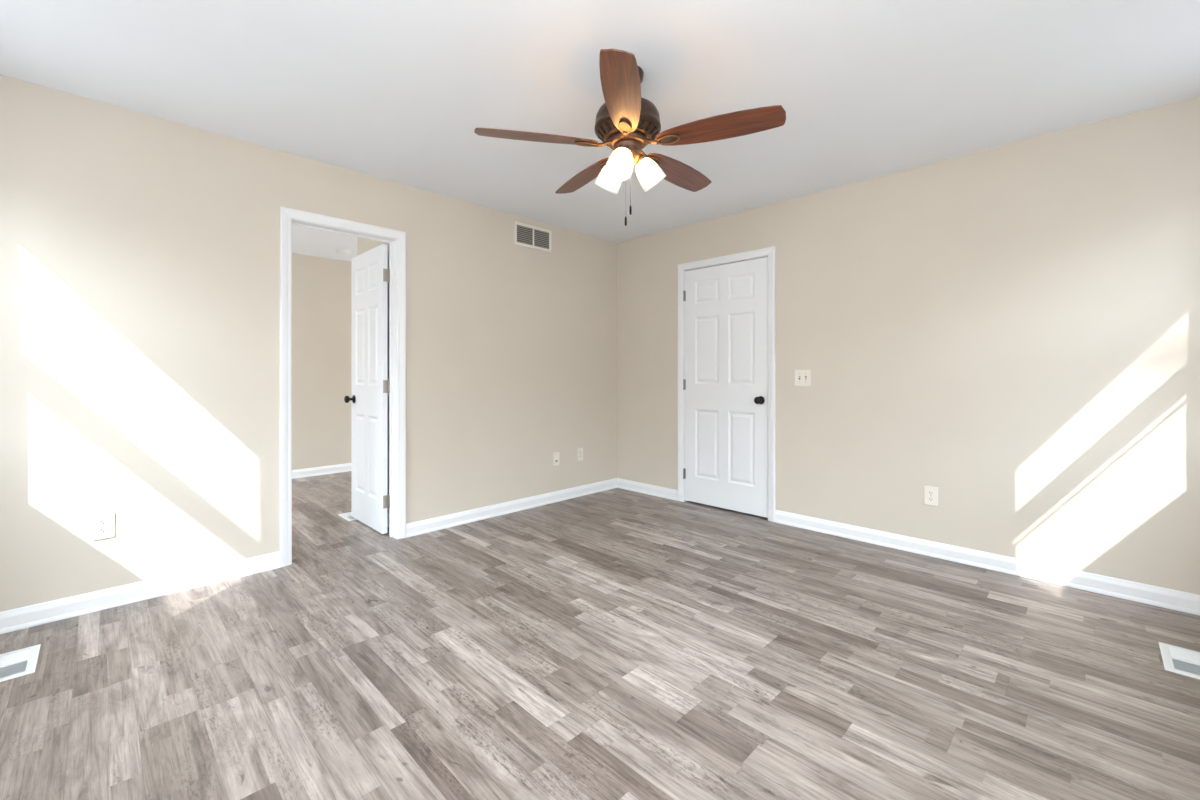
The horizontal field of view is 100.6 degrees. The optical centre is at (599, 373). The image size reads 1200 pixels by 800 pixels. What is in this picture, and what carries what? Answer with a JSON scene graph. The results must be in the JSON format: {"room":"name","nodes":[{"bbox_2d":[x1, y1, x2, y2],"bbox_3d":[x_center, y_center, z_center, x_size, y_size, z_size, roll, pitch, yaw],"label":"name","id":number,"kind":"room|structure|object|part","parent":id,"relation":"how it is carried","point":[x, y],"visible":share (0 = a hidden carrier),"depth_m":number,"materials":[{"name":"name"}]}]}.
{"room":"empty bedroom","nodes":[
{"label":"empty bedroom","id":0,"kind":"room"},
{"bbox_2d":[0,74,616,611],"bbox_3d":[-0.825,-0.090,4.065,0.120,2.440,5.940,0,0,45],"label":"wall","id":1,"kind":"structure","parent":0,"point":[140,252],"depth_m":2.66,"materials":[{"name":"beige paint"}]},
{"bbox_2d":[92,512,114,540],"bbox_3d":[-2.392,0.732,2.398,0.009,0.124,0.078,0,0,45],"label":"electrical outlet","id":2,"kind":"object","parent":1,"relation":"attached to","point":[103,524],"visible":1,"depth_m":2.40,"materials":[{"name":"beige plastic"}]},
{"bbox_2d":[98,519,107,524],"bbox_3d":[-2.390,0.713,2.396,0.003,0.028,0.034,0,0,45],"label":"receptacle","id":3,"kind":"object","parent":2,"relation":"attached to","point":[100,521],"depth_m":2.39,"materials":[{"name":"beige plastic"}]},
{"bbox_2d":[98,527,107,533],"bbox_3d":[-2.390,0.751,2.396,0.003,0.028,0.034,0,0,45],"label":"receptacle","id":4,"kind":"object","parent":2,"relation":"attached to","point":[101,530],"depth_m":2.40,"materials":[{"name":"beige plastic"}]},
{"bbox_2d":[0,551,280,633],"bbox_3d":[-2.328,1.085,2.454,0.021,0.091,1.296,0,0,45],"label":"baseboard","id":5,"kind":"structure","parent":1,"relation":"attached to","point":[11,620],"depth_m":2.46,"materials":[{"name":"white paint"}]},
{"bbox_2d":[280,206,405,566],"bbox_3d":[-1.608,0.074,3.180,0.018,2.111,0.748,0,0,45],"label":"trim","id":6,"kind":"structure","parent":1,"relation":"attached to","point":[286,214],"depth_m":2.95,"materials":[{"name":"white paint"}]},
{"bbox_2d":[344,244,389,533],"bbox_3d":[-1.707,0.105,3.689,0.171,2.022,0.664,0,0,-45],"label":"door","id":7,"kind":"structure","parent":1,"relation":"in","point":[370,273],"depth_m":3.63,"materials":[{"name":"white paint"}]},
{"bbox_3d":[-1.934,0.195,3.846,0.068,0.064,0.064,0,0,-45],"label":"knob","id":8,"kind":"part","parent":7,"relation":"part of","materials":[{"name":"black metal"}]},
{"bbox_2d":[406,478,616,537],"bbox_3d":[-0.583,1.085,4.208,0.021,0.091,2.156,0,0,45],"label":"baseboard","id":9,"kind":"structure","parent":1,"relation":"attached to","point":[455,519],"depth_m":4.00,"materials":[{"name":"white paint"}]},
{"bbox_2d":[514,221,550,251],"bbox_3d":[-0.566,-1.163,4.234,0.009,0.190,0.392,0,0,45],"label":"air vent","id":10,"kind":"object","parent":1,"relation":"in","point":[526,235],"visible":1,"depth_m":4.22,"materials":[{"name":"metal"}]},
{"bbox_2d":[553,452,558,465],"bbox_3d":[-0.385,0.754,4.411,0.016,0.116,0.072,0,0,45],"label":"cable jack","id":11,"kind":"object","parent":1,"relation":"attached to","point":[555,455],"visible":1,"depth_m":4.41,"materials":[{"name":"beige plastic"}]},
{"bbox_2d":[577,448,582,460],"bbox_3d":[-0.183,0.745,4.619,0.009,0.116,0.072,0,0,45],"label":"electrical outlet","id":12,"kind":"object","parent":1,"relation":"attached to","point":[579,450],"visible":1,"depth_m":4.61,"materials":[{"name":"beige plastic"}]},
{"bbox_2d":[292,253,351,469],"bbox_3d":[-2.788,-0.090,6.019,0.120,2.440,5.700,0,0,45],"label":"wall","id":13,"kind":"structure","parent":0,"point":[321,287],"depth_m":5.59,"materials":[{"name":"beige paint"}]},
{"bbox_2d":[292,463,351,478],"bbox_3d":[-2.738,1.085,5.969,0.021,0.091,5.700,0,0,45],"label":"baseboard","id":14,"kind":"structure","parent":13,"relation":"attached to","point":[307,472],"depth_m":5.58,"materials":[{"name":"white paint"}]},
{"bbox_2d":[358,237,388,512],"bbox_3d":[-1.396,-0.090,4.193,0.870,2.440,0.925,0,0,45],"label":"wall","id":15,"kind":"structure","parent":0,"point":[364,245],"depth_m":3.74,"materials":[{"name":"beige paint"}]},
{"bbox_2d":[0,471,1199,799],"bbox_3d":[-0.353,1.155,3.596,6.990,0.050,5.940,0,0,45],"label":"floor","id":16,"kind":"structure","parent":0,"point":[616,643],"depth_m":1.85,"materials":[{"name":"grey laminate"}]},
{"bbox_2d":[0,644,40,681],"bbox_3d":[-2.288,1.128,1.934,0.275,0.005,0.140,0,0,45],"label":"floor vent","id":17,"kind":"object","parent":16,"relation":"in","point":[21,662],"visible":1,"depth_m":1.94,"materials":[{"name":"white metal"}]},
{"bbox_2d":[338,512,356,520],"bbox_3d":[-1.977,1.128,3.952,0.250,0.005,0.115,0,0,45],"label":"floor vent","id":18,"kind":"object","parent":16,"relation":"in","point":[348,516],"visible":0.68,"depth_m":3.94,"materials":[{"name":"white metal"}]},
{"bbox_2d":[1159,642,1199,678],"bbox_3d":[2.305,1.128,1.951,0.140,0.005,0.275,0,0,45],"label":"floor vent","id":19,"kind":"object","parent":16,"relation":"in","point":[1179,660],"visible":1,"depth_m":1.96,"materials":[{"name":"white metal"}]},
{"bbox_2d":[0,0,1199,261],"bbox_3d":[-0.353,-1.360,3.596,6.990,0.100,5.940,0,0,45],"label":"ceiling","id":20,"kind":"structure","parent":0,"point":[398,91],"depth_m":2.20,"materials":[{"name":"paint"}]},
{"bbox_2d":[336,249,349,254],"bbox_3d":[-2.723,-1.291,5.277,0.140,0.038,0.140,0,0,45],"label":"smoke detector","id":21,"kind":"object","parent":20,"relation":"attached to","point":[339,251],"visible":1,"depth_m":5.24,"materials":[{"name":"white plastic"}]},
{"bbox_2d":[474,49,785,225],"bbox_3d":[0.144,-0.979,2.206,1.240,0.662,1.207,0,0,45],"label":"ceiling fan","id":22,"kind":"object","parent":20,"relation":"hanging from","point":[627,122],"visible":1,"depth_m":2.06,"materials":[{"name":"brown wood"}]},
{"bbox_3d":[-0.263,-0.992,2.088,0.513,0.006,0.141,0,13,-12],"label":"blade","id":23,"kind":"part","parent":22,"relation":"part of","materials":[{"name":"brown wood"}]},
{"bbox_3d":[-0.075,-0.992,2.508,0.141,0.006,0.513,-15,7,-29],"label":"blade","id":24,"kind":"part","parent":22,"relation":"part of","materials":[{"name":"brown wood"}]},
{"bbox_3d":[0.051,-0.888,2.235,0.114,0.116,0.114,0,36,-46],"label":"lamp shade","id":25,"kind":"part","parent":22,"relation":"part of","materials":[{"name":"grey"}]},
{"bbox_3d":[0.089,-0.888,2.079,0.114,0.116,0.114,0,-36,19],"label":"lamp shade","id":26,"kind":"part","parent":22,"relation":"part of","materials":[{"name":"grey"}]},
{"bbox_3d":[0.079,-0.992,1.780,0.141,0.006,0.513,13,1,6],"label":"blade","id":27,"kind":"part","parent":22,"relation":"part of","materials":[{"name":"brown wood"}]},
{"bbox_3d":[0.090,-0.893,2.082,0.054,0.088,0.054,0,-36,19],"label":"light bulb","id":28,"kind":"part","parent":22,"relation":"part of","materials":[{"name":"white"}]},
{"bbox_2d":[635,154,646,164],"bbox_3d":[0.174,-0.943,2.184,0.056,0.036,0.056,-37,9,-12],"label":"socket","id":29,"kind":"object","parent":22,"relation":"attached to","point":[640,159],"depth_m":2.16,"materials":[{"name":"brown metal"}]},
{"bbox_3d":[0.212,-0.888,2.194,0.114,0.116,0.114,-37,9,-12],"label":"lamp shade","id":30,"kind":"part","parent":22,"relation":"part of","materials":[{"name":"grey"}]},
{"bbox_3d":[0.382,-0.992,2.460,0.141,0.006,0.513,-17,-11,41],"label":"blade","id":31,"kind":"part","parent":22,"relation":"part of","materials":[{"name":"brown wood"}]},
{"bbox_3d":[0.478,-0.992,2.010,0.513,0.006,0.141,0,-13,24],"label":"blade","id":32,"kind":"part","parent":22,"relation":"part of","materials":[{"name":"brown wood"}]},
{"bbox_2d":[617,96,1199,594],"bbox_3d":[1.666,-0.090,3.577,4.100,2.440,0.120,0,0,45],"label":"wall","id":33,"kind":"structure","parent":0,"point":[1011,331],"depth_m":2.90,"materials":[{"name":"beige paint"}]},
{"bbox_2d":[617,478,677,500],"bbox_3d":[0.429,1.085,4.708,0.751,0.091,0.021,0,0,45],"label":"baseboard","id":34,"kind":"structure","parent":33,"relation":"attached to","point":[658,491],"depth_m":4.68,"materials":[{"name":"white paint"}]},
{"bbox_2d":[683,257,767,517],"bbox_3d":[1.009,0.103,4.125,0.784,2.022,0.103,0,0,45],"label":"door","id":35,"kind":"structure","parent":33,"relation":"in","point":[725,383],"depth_m":4.10,"materials":[{"name":"white paint"}]},
{"bbox_3d":[1.236,0.205,3.875,0.064,0.064,0.068,0,0,45],"label":"knob","id":36,"kind":"part","parent":35,"relation":"part of","materials":[{"name":"black metal"}]},
{"bbox_2d":[678,246,774,521],"bbox_3d":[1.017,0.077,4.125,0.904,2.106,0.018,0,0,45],"label":"trim","id":37,"kind":"structure","parent":33,"relation":"attached to","point":[770,251],"depth_m":3.87,"materials":[{"name":"white paint"}]},
{"bbox_2d":[795,370,810,385],"bbox_3d":[1.486,0.028,3.657,0.118,0.118,0.019,0,0,45],"label":"light switch","id":38,"kind":"object","parent":33,"relation":"attached to","point":[802,377],"visible":1,"depth_m":3.66,"materials":[{"name":"beige plastic"}]},
{"bbox_2d":[924,486,937,505],"bbox_3d":[2.058,0.758,3.096,0.072,0.116,0.009,0,0,45],"label":"electrical outlet","id":39,"kind":"object","parent":33,"relation":"attached to","point":[930,493],"visible":1,"depth_m":3.09,"materials":[{"name":"beige plastic"}]},
{"bbox_2d":[774,510,1199,615],"bbox_3d":[2.160,1.085,2.986,2.325,0.091,0.021,0,0,45],"label":"baseboard","id":40,"kind":"structure","parent":33,"relation":"attached to","point":[1167,598],"depth_m":2.82,"materials":[{"name":"white paint"}]}
]}

